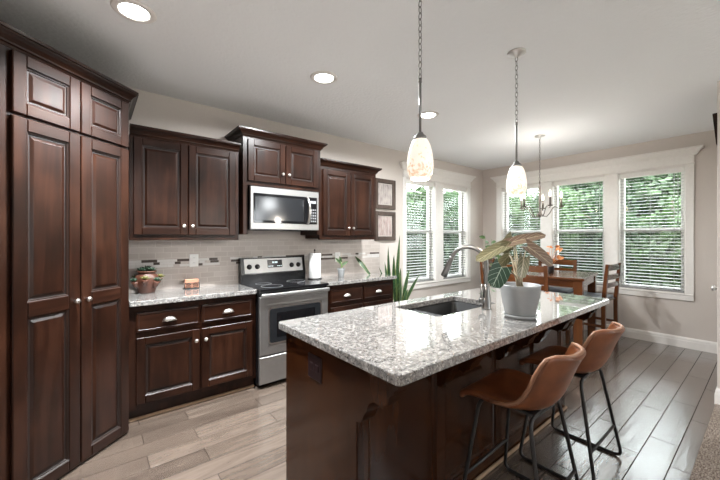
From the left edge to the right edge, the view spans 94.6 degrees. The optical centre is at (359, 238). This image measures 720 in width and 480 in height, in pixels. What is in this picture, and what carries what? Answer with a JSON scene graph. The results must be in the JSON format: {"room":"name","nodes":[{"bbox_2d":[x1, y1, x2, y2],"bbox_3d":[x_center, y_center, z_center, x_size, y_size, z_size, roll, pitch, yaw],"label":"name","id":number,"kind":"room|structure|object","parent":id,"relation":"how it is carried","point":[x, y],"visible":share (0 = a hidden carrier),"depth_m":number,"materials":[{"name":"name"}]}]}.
{"room":"kitchen","nodes":[
{"label":"kitchen","id":0,"kind":"room"},
{"bbox_2d":[128,87,482,301],"bbox_3d":[-0.347,0.036,4.286,7.130,2.687,0.165,0,0,-39],"label":"wall","id":1,"kind":"structure","parent":0,"point":[153,110],"depth_m":3.67,"materials":[{"name":"beige paint"}]},
{"bbox_2d":[128,123,240,239],"bbox_3d":[-1.565,-0.440,2.982,0.854,0.905,0.369,0,0,-39],"label":"upper cabinet","id":2,"kind":"object","parent":1,"relation":"attached to","point":[183,186],"visible":1,"depth_m":2.83,"materials":[{"name":"brown wood"}]},
{"bbox_2d":[189,254,197,266],"bbox_3d":[-1.588,0.210,3.176,0.080,0.120,0.010,0,0,-39],"label":"wall outlet","id":3,"kind":"object","parent":1,"relation":"attached to","point":[193,258],"visible":1,"depth_m":3.17,"materials":[{"name":"white plastic"}]},
{"bbox_2d":[225,125,327,234],"bbox_3d":[-0.865,-0.539,3.507,0.966,0.999,0.427,0,0,-39],"label":"upper cabinet","id":4,"kind":"object","parent":1,"relation":"attached to","point":[266,158],"visible":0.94,"depth_m":3.30,"materials":[{"name":"brown wood"}]},
{"bbox_2d":[248,185,318,230],"bbox_3d":[-0.841,-0.292,3.478,0.747,0.423,0.464,0,0,-39],"label":"microwave","id":5,"kind":"object","parent":4,"relation":"attached to","point":[269,208],"visible":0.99,"depth_m":3.31,"materials":[{"name":"silver metal"}]},
{"bbox_2d":[311,201,315,221],"bbox_3d":[-0.495,-0.286,3.530,0.065,0.225,0.002,0,0,-39],"label":"control panel","id":6,"kind":"object","parent":5,"relation":"attached to","point":[313,203],"depth_m":3.53,"materials":[{"name":"white plastic"}]},
{"bbox_2d":[335,252,339,261],"bbox_3d":[-0.284,0.235,4.224,0.080,0.120,0.010,0,0,-39],"label":"wall outlet","id":7,"kind":"object","parent":1,"relation":"attached to","point":[337,254],"visible":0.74,"depth_m":4.22,"materials":[{"name":"white plastic"}]},
{"bbox_2d":[305,158,381,239],"bbox_3d":[-0.185,-0.440,4.091,0.902,0.905,0.369,0,0,-39],"label":"upper cabinet","id":8,"kind":"object","parent":1,"relation":"attached to","point":[347,190],"visible":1,"depth_m":3.93,"materials":[{"name":"brown wood"}]},
{"bbox_2d":[374,211,395,240],"bbox_3d":[0.358,-0.178,4.742,0.400,0.413,0.034,0,0,-39],"label":"framed picture","id":9,"kind":"object","parent":1,"relation":"attached to","point":[385,221],"visible":0.93,"depth_m":4.75,"materials":[{"name":"brown wood"}]},
{"bbox_2d":[378,216,391,235],"bbox_3d":[0.356,-0.178,4.744,0.264,0.273,0.004,0,0,-39],"label":"print","id":10,"kind":"object","parent":9,"relation":"attached to","point":[384,222],"depth_m":4.74},
{"bbox_2d":[376,178,395,209],"bbox_3d":[0.358,-0.632,4.742,0.400,0.425,0.034,0,0,-39],"label":"framed picture","id":11,"kind":"object","parent":1,"relation":"attached to","point":[385,188],"visible":0.86,"depth_m":4.75,"materials":[{"name":"brown wood"}]},
{"bbox_2d":[378,183,391,204],"bbox_3d":[0.356,-0.632,4.744,0.264,0.285,0.004,0,0,-39],"label":"print","id":12,"kind":"object","parent":11,"relation":"attached to","point":[384,189],"depth_m":4.74},
{"bbox_2d":[408,184,430,281],"bbox_3d":[0.895,-0.110,5.343,0.686,1.606,0.058,0,0,-39],"label":"window","id":13,"kind":"structure","parent":1,"relation":"in","point":[428,230],"depth_m":5.52,"materials":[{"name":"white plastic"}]},
{"bbox_2d":[407,179,433,282],"bbox_3d":[0.945,-0.110,5.281,0.678,1.602,0.068,0,0,-39],"label":"window blind","id":14,"kind":"object","parent":13,"relation":"attached to","point":[409,181],"visible":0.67,"depth_m":5.25,"materials":[{"name":"white plastic"}]},
{"bbox_2d":[399,161,475,289],"bbox_3d":[1.304,-0.176,5.568,1.924,1.918,0.232,0,0,-39],"label":"trim","id":15,"kind":"structure","parent":1,"relation":"attached to","point":[440,177],"depth_m":5.52,"materials":[{"name":"white paint"}]},
{"bbox_2d":[443,189,462,276],"bbox_3d":[1.600,-0.110,5.910,0.696,1.606,0.058,0,0,-39],"label":"window","id":16,"kind":"structure","parent":1,"relation":"in","point":[461,195],"depth_m":6.09,"materials":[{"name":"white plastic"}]},
{"bbox_2d":[443,185,465,278],"bbox_3d":[1.650,-0.110,5.848,0.688,1.602,0.068,0,0,-39],"label":"window blind","id":17,"kind":"object","parent":16,"relation":"attached to","point":[446,187],"visible":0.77,"depth_m":5.85,"materials":[{"name":"white plastic"}]},
{"bbox_2d":[0,0,719,169],"bbox_3d":[1.917,-1.382,1.470,7.130,0.150,7.390,0,0,-39],"label":"ceiling","id":18,"kind":"structure","parent":0,"point":[594,75],"depth_m":2.44,"materials":[{"name":"white paint"}]},
{"bbox_2d":[110,0,156,23],"bbox_3d":[-1.298,-1.302,1.908,0.224,0.010,0.224,0,0,-39],"label":"recessed light","id":19,"kind":"object","parent":18,"relation":"in","point":[136,11],"visible":1,"depth_m":1.90,"materials":[{"name":"white paint"}]},
{"bbox_2d":[310,71,337,83],"bbox_3d":[-0.292,-1.302,2.697,0.224,0.010,0.224,0,0,-39],"label":"recessed light","id":20,"kind":"object","parent":18,"relation":"in","point":[321,77],"visible":1,"depth_m":2.69,"materials":[{"name":"white paint"}]},
{"bbox_2d":[407,0,433,180],"bbox_3d":[0.308,-0.804,1.697,0.134,1.006,0.134,0,0,-39],"label":"pendant light","id":21,"kind":"object","parent":18,"relation":"hanging from","point":[420,165],"visible":1,"depth_m":1.66,"materials":[{"name":"white glass"}]},
{"bbox_2d":[417,111,438,118],"bbox_3d":[0.720,-1.302,3.510,0.224,0.010,0.224,0,0,-39],"label":"recessed light","id":22,"kind":"object","parent":18,"relation":"in","point":[426,114],"visible":0.89,"depth_m":3.49,"materials":[{"name":"white paint"}]},
{"bbox_2d":[506,48,526,195],"bbox_3d":[1.100,-0.804,2.334,0.134,1.006,0.134,0,0,-39],"label":"pendant light","id":23,"kind":"object","parent":18,"relation":"hanging from","point":[516,183],"visible":1,"depth_m":2.30,"materials":[{"name":"white glass"}]},
{"bbox_2d":[519,134,563,217],"bbox_3d":[2.280,-0.779,4.242,0.521,1.055,0.507,0,0,-39],"label":"chandelier","id":24,"kind":"object","parent":18,"relation":"hanging from","point":[540,136],"visible":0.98,"depth_m":4.21,"materials":[{"name":"silver metal"}]},
{"bbox_2d":[58,327,716,479],"bbox_3d":[0.648,1.440,3.049,7.130,0.120,3.340,0,0,-39],"label":"floor","id":25,"kind":"structure","parent":0,"point":[661,396],"depth_m":2.36,"materials":[{"name":"brown wood"}]},
{"bbox_2d":[0,20,138,479],"bbox_3d":[-2.084,0.168,1.999,1.253,2.424,1.249,0,0,-39],"label":"pantry cabinet","id":26,"kind":"object","parent":25,"relation":"on","point":[64,123],"visible":1,"depth_m":1.90,"materials":[{"name":"brown wood"}]},
{"bbox_2d":[129,294,255,422],"bbox_3d":[-1.480,0.943,2.937,0.963,0.874,0.546,0,0,-39],"label":"base cabinet","id":27,"kind":"object","parent":25,"relation":"on","point":[187,353],"visible":1,"depth_m":2.71,"materials":[{"name":"brown wood"}]},
{"bbox_2d":[129,284,256,306],"bbox_3d":[-1.477,0.485,2.934,0.965,0.039,0.529,0,0,-39],"label":"countertop","id":28,"kind":"structure","parent":27,"relation":"on","point":[136,299],"depth_m":2.81,"materials":[{"name":"stone"}]},
{"bbox_2d":[131,265,165,293],"bbox_3d":[-1.833,0.348,2.847,0.265,0.236,0.227,0,0,9],"label":"pot","id":29,"kind":"object","parent":28,"relation":"on","point":[147,280],"visible":1,"depth_m":2.79,"materials":[{"name":"ceramic"}]},
{"bbox_2d":[183,278,199,288],"bbox_3d":[-1.572,0.422,3.097,0.132,0.088,0.062,0,0,-39],"label":"napkin holder","id":30,"kind":"object","parent":28,"relation":"on","point":[188,283],"visible":1,"depth_m":3.08,"materials":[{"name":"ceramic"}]},
{"bbox_2d":[238,256,329,386],"bbox_3d":[-0.784,0.791,3.445,0.744,1.178,0.603,0,0,-39],"label":"range","id":31,"kind":"object","parent":25,"relation":"on","point":[284,293],"visible":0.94,"depth_m":3.21,"materials":[{"name":"silver metal"}]},
{"bbox_2d":[241,279,328,291],"bbox_3d":[-0.769,0.475,3.425,0.744,0.023,0.497,0,0,-39],"label":"cooktop","id":32,"kind":"object","parent":31,"relation":"in","point":[265,285],"depth_m":3.35,"materials":[{"name":"black glass"}]},
{"bbox_2d":[327,279,392,312],"bbox_3d":[-0.119,0.943,4.031,1.014,0.874,0.546,0,0,-39],"label":"base cabinet","id":33,"kind":"object","parent":25,"relation":"on","point":[364,294],"visible":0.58,"depth_m":3.82,"materials":[{"name":"brown wood"}]},
{"bbox_2d":[305,272,396,285],"bbox_3d":[-0.105,0.485,4.038,1.048,0.039,0.529,0,0,-39],"label":"countertop","id":34,"kind":"structure","parent":33,"relation":"on","point":[333,280],"depth_m":3.93,"materials":[{"name":"stone"}]},
{"bbox_2d":[308,249,321,279],"bbox_3d":[-0.520,0.294,3.816,0.164,0.344,0.164,0,0,-39],"label":"paper towel holder","id":35,"kind":"object","parent":34,"relation":"on","point":[314,249],"visible":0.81,"depth_m":3.77,"materials":[{"name":"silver metal"}]},
{"bbox_2d":[309,253,320,277],"bbox_3d":[-0.520,0.311,3.816,0.136,0.280,0.136,0,0,-39],"label":"paper towel roll","id":36,"kind":"object","parent":35,"relation":"on","point":[314,258],"visible":1,"depth_m":3.76,"materials":[{"name":"white paper"}]},
{"bbox_2d":[335,256,347,276],"bbox_3d":[-0.223,0.340,4.028,0.095,0.252,0.145,0,0,30],"label":"plant","id":37,"kind":"object","parent":34,"relation":"on","point":[341,270],"visible":0.98,"depth_m":4.00,"materials":[{"name":"green plant"}]},
{"bbox_2d":[355,256,370,274],"bbox_3d":[0.029,0.351,4.324,0.222,0.240,0.029,0,0,22],"label":"snake plant leaf","id":38,"kind":"object","parent":34,"relation":"on","point":[360,262],"visible":1,"depth_m":4.32,"materials":[{"name":"green plant"}]},
{"bbox_2d":[379,237,418,301],"bbox_3d":[0.521,0.667,4.444,0.441,1.425,0.335,0,0,-39],"label":"snake plant","id":39,"kind":"object","parent":25,"relation":"on","point":[398,295],"visible":0.41,"depth_m":4.45,"materials":[{"name":"green plant"}]},
{"bbox_2d":[286,308,599,479],"bbox_3d":[0.694,0.943,2.196,2.182,0.874,0.910,0,0,-39],"label":"kitchen island","id":40,"kind":"object","parent":25,"relation":"on","point":[344,421],"visible":0.53,"depth_m":1.66,"materials":[{"name":"brown wood"}]},
{"bbox_2d":[308,352,321,382],"bbox_3d":[-0.222,0.628,1.618,0.009,0.120,0.124,0,0,-39],"label":"outlet plate","id":41,"kind":"object","parent":40,"relation":"attached to","point":[314,358],"depth_m":1.61,"materials":[{"name":"brown plastic"}]},
{"bbox_2d":[279,286,608,385],"bbox_3d":[0.737,0.485,2.217,2.317,0.039,0.952,0,0,-39],"label":"island countertop","id":42,"kind":"structure","parent":40,"relation":"on","point":[398,345],"depth_m":1.68,"materials":[{"name":"stone"}]},
{"bbox_2d":[410,301,481,315],"bbox_3d":[0.611,0.598,2.335,0.698,0.184,0.394,0,0,-39],"label":"sink","id":43,"kind":"object","parent":42,"relation":"in","point":[441,309],"visible":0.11,"depth_m":2.59,"materials":[{"name":"silver metal"}]},
{"bbox_2d":[441,245,491,309],"bbox_3d":[0.716,0.254,2.264,0.338,0.425,0.076,0,0,28],"label":"kitchen faucet","id":44,"kind":"object","parent":42,"relation":"on","point":[485,299],"visible":0.93,"depth_m":2.20,"materials":[{"name":"silver metal"}]},
{"bbox_2d":[476,231,552,319],"bbox_3d":[0.895,0.210,1.966,0.416,0.513,0.240,0,0,2],"label":"potted plant","id":45,"kind":"object","parent":42,"relation":"on","point":[520,299],"visible":1,"depth_m":1.91,"materials":[{"name":"green plant"}]},
{"bbox_2d":[480,258,494,284],"bbox_3d":[2.130,0.848,4.964,0.493,1.065,0.514,0,0,43],"label":"dining chair","id":46,"kind":"object","parent":25,"relation":"on","point":[492,260],"visible":0.12,"depth_m":4.93,"materials":[{"name":"brown wood"}]},
{"bbox_2d":[479,235,501,266],"bbox_3d":[2.280,0.650,5.727,0.427,1.460,0.397,0,0,-39],"label":"leafy plant","id":47,"kind":"object","parent":25,"relation":"on","point":[498,256],"visible":0.13,"depth_m":5.71,"materials":[{"name":"green plant"}]},
{"bbox_2d":[459,342,585,479],"bbox_3d":[0.828,0.943,1.660,0.508,0.873,0.495,0,0,-41],"label":"bar stool","id":48,"kind":"object","parent":25,"relation":"on","point":[527,394],"visible":1,"depth_m":1.56,"materials":[{"name":"leather"}]},
{"bbox_2d":[506,264,548,291],"bbox_3d":[2.127,0.848,4.155,0.514,1.065,0.493,0,0,43],"label":"dining chair","id":49,"kind":"object","parent":25,"relation":"on","point":[543,269],"visible":0.15,"depth_m":3.88,"materials":[{"name":"brown wood"}]},
{"bbox_2d":[490,270,597,345],"bbox_3d":[2.518,0.923,4.572,1.120,0.914,1.020,0,0,43],"label":"dining table","id":50,"kind":"object","parent":25,"relation":"on","point":[577,280],"visible":0.29,"depth_m":4.07,"materials":[{"name":"brown wood"}]},
{"bbox_2d":[545,245,563,272],"bbox_3d":[2.597,0.277,4.452,0.204,0.378,0.232,0,0,6],"label":"centerpiece","id":51,"kind":"object","parent":50,"relation":"on","point":[551,268],"visible":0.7,"depth_m":4.42,"materials":[{"name":"orange plant"}]},
{"bbox_2d":[545,265,554,272],"bbox_3d":[2.557,0.416,4.467,0.110,0.100,0.110,0,0,-39],"label":"pot","id":52,"kind":"object","parent":51,"relation":"attached to","point":[550,269],"depth_m":4.42,"materials":[{"name":"black metal"}]},
{"bbox_2d":[538,259,576,337],"bbox_3d":[2.856,0.848,4.902,0.514,1.065,0.493,0,0,43],"label":"dining chair","id":53,"kind":"object","parent":25,"relation":"on","point":[561,262],"visible":0.28,"depth_m":4.91,"materials":[{"name":"brown wood"}]},
{"bbox_2d":[541,287,572,293],"bbox_3d":[2.830,0.752,4.874,0.450,0.034,0.403,0,0,43],"label":"seat cushion","id":54,"kind":"object","parent":53,"relation":"on","point":[551,289],"depth_m":4.73,"materials":[{"name":"grey fabric"}]},
{"bbox_2d":[519,322,624,479],"bbox_3d":[1.339,0.943,2.077,0.508,0.873,0.495,0,0,-39],"label":"bar stool","id":55,"kind":"object","parent":25,"relation":"on","point":[599,345],"visible":0.8,"depth_m":1.92,"materials":[{"name":"brown leather"}]},
{"bbox_2d":[565,263,620,344],"bbox_3d":[3.048,0.848,4.348,0.514,1.065,0.493,0,0,-38],"label":"dining chair","id":56,"kind":"object","parent":25,"relation":"on","point":[608,267],"visible":0.56,"depth_m":4.21,"materials":[{"name":"brown wood"}]},
{"bbox_2d":[569,291,612,297],"bbox_3d":[3.025,0.752,4.378,0.450,0.034,0.403,0,0,-38],"label":"seat cushion","id":57,"kind":"object","parent":56,"relation":"on","point":[591,294],"depth_m":4.36,"materials":[{"name":"grey fabric"}]},
{"bbox_2d":[483,130,716,341],"bbox_3d":[4.684,0.036,3.598,0.150,2.687,7.240,0,0,-39],"label":"wall","id":58,"kind":"structure","parent":0,"point":[697,319],"depth_m":4.22,"materials":[{"name":"beige paint"}]},
{"bbox_2d":[505,192,540,245],"bbox_3d":[2.900,-0.110,5.879,0.058,1.606,0.666,0,0,-39],"label":"window","id":59,"kind":"structure","parent":58,"relation":"in","point":[506,193],"depth_m":6.10,"materials":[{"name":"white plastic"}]},
{"bbox_2d":[503,184,540,264],"bbox_3d":[2.838,-0.110,5.829,0.067,1.602,0.658,0,0,-39],"label":"window blind","id":60,"kind":"object","parent":59,"relation":"attached to","point":[529,186],"visible":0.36,"depth_m":5.80,"materials":[{"name":"white plastic"}]},
{"bbox_2d":[555,181,603,283],"bbox_3d":[3.444,-0.110,5.203,0.058,1.606,0.701,0,0,-39],"label":"window","id":61,"kind":"structure","parent":58,"relation":"in","point":[557,230],"depth_m":5.43,"materials":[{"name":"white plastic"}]},
{"bbox_2d":[553,176,603,284],"bbox_3d":[3.382,-0.110,5.153,0.067,1.602,0.693,0,0,-39],"label":"window blind","id":62,"kind":"object","parent":61,"relation":"attached to","point":[596,179],"visible":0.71,"depth_m":5.08,"materials":[{"name":"white plastic"}]},
{"bbox_2d":[490,145,703,301],"bbox_3d":[3.372,-0.176,5.161,0.232,1.918,2.755,0,0,-39],"label":"trim","id":63,"kind":"structure","parent":58,"relation":"attached to","point":[611,169],"depth_m":4.77,"materials":[{"name":"white paint"}]},
{"bbox_2d":[572,320,716,353],"bbox_3d":[3.353,1.312,5.121,0.016,0.135,3.160,0,0,-39],"label":"baseboard","id":64,"kind":"structure","parent":58,"relation":"attached to","point":[679,341],"depth_m":4.30,"materials":[{"name":"white paint"}]},
{"bbox_2d":[621,172,683,290],"bbox_3d":[3.982,-0.110,4.533,0.058,1.606,0.671,0,0,-39],"label":"window","id":65,"kind":"structure","parent":58,"relation":"in","point":[682,173],"depth_m":4.54,"materials":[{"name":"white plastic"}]},
{"bbox_2d":[620,167,683,292],"bbox_3d":[3.921,-0.110,4.483,0.067,1.602,0.663,0,0,-39],"label":"window blind","id":66,"kind":"object","parent":65,"relation":"attached to","point":[678,169],"visible":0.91,"depth_m":4.44,"materials":[{"name":"white plastic"}]},
{"bbox_2d":[689,404,719,479],"bbox_3d":[2.963,1.437,0.169,7.130,0.126,4.050,0,0,-39],"label":"floor","id":67,"kind":"structure","parent":0,"point":[707,463],"depth_m":2.11,"materials":[{"name":"beige carpet"}]},
{"bbox_2d":[717,81,719,388],"bbox_3d":[3.706,0.036,3.274,1.780,2.687,0.120,0,0,-39],"label":"wall","id":68,"kind":"structure","parent":0,"point":[718,82],"depth_m":2.76,"materials":[{"name":"beige paint"}]},
{"bbox_2d":[712,113,716,144],"bbox_3d":[3.528,-0.970,3.240,0.900,0.300,0.050,0,0,-39],"label":"trim","id":69,"kind":"structure","parent":68,"relation":"attached to","point":[713,114],"depth_m":2.96,"materials":[{"name":"brown wood"}]},
{"bbox_2d":[714,387,719,404],"bbox_3d":[3.688,1.312,3.260,1.766,0.135,0.152,0,0,-39],"label":"baseboard","id":70,"kind":"structure","parent":68,"relation":"attached to","point":[717,391],"depth_m":2.76,"materials":[{"name":"white paint"}]},
{"label":"outside","id":71,"kind":"structure","parent":0,"visible":0},
{"bbox_3d":[0.764,1.780,7.030,70.000,0.100,70.000,0,0,-39],"label":"ground","id":72,"kind":"structure","parent":71,"visible":0},
{"bbox_2d":[408,199,426,278],"bbox_3d":[1.480,0.249,10.645,2.058,3.112,2.465,0,0,17],"label":"tree","id":73,"kind":"object","parent":72,"relation":"on","point":[411,202],"visible":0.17,"depth_m":10.27,"materials":[{"name":"green plant"}]},
{"bbox_2d":[410,186,443,209],"bbox_3d":[2.904,-0.085,12.696,2.492,3.916,2.108,0,0,-1],"label":"tree","id":74,"kind":"object","parent":72,"relation":"on","point":[422,187],"visible":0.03,"depth_m":12.13,"materials":[{"name":"green plant"}]},
{"bbox_2d":[408,191,458,277],"bbox_3d":[2.366,0.160,9.899,1.924,3.175,2.216,0,0,-32],"label":"tree","id":75,"kind":"object","parent":72,"relation":"on","point":[424,212],"visible":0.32,"depth_m":9.48,"materials":[{"name":"green plant"}]},
{"bbox_2d":[508,188,539,265],"bbox_3d":[4.711,0.163,10.066,2.093,3.301,2.358,0,0,-39],"label":"tree","id":76,"kind":"object","parent":72,"relation":"on","point":[510,209],"visible":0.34,"depth_m":9.58,"materials":[{"name":"green plant"}]},
{"bbox_2d":[528,187,602,271],"bbox_3d":[5.784,0.164,9.532,2.334,3.317,2.214,0,0,-39],"label":"tree","id":77,"kind":"object","parent":72,"relation":"on","point":[562,237],"visible":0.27,"depth_m":9.04,"materials":[{"name":"green plant"}]},
{"bbox_2d":[559,182,602,257],"bbox_3d":[7.401,-0.322,10.799,2.496,4.316,2.352,0,0,-6],"label":"tree","id":78,"kind":"object","parent":72,"relation":"on","point":[585,191],"visible":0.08,"depth_m":10.37,"materials":[{"name":"green plant"}]},
{"bbox_2d":[563,185,660,283],"bbox_3d":[6.699,0.138,8.937,2.149,3.329,2.185,0,0,16],"label":"tree","id":79,"kind":"object","parent":72,"relation":"on","point":[599,235],"visible":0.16,"depth_m":8.72,"materials":[{"name":"green plant"}]},
{"bbox_2d":[591,174,668,283],"bbox_3d":[7.919,-0.255,10.009,2.388,4.175,2.700,0,0,-24],"label":"tree","id":80,"kind":"object","parent":72,"relation":"on","point":[630,197],"visible":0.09,"depth_m":9.20,"materials":[{"name":"green plant"}]},
{"bbox_2d":[625,195,680,287],"bbox_3d":[7.295,0.350,7.852,2.297,2.862,2.189,0,0,-18],"label":"tree","id":81,"kind":"object","parent":72,"relation":"on","point":[661,240],"visible":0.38,"depth_m":7.64,"materials":[{"name":"green plant"}]},
{"bbox_2d":[632,173,680,278],"bbox_3d":[8.874,-0.215,9.124,2.285,4.165,2.388,0,0,44],"label":"tree","id":82,"kind":"object","parent":72,"relation":"on","point":[668,183],"visible":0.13,"depth_m":8.86,"materials":[{"name":"green plant"}]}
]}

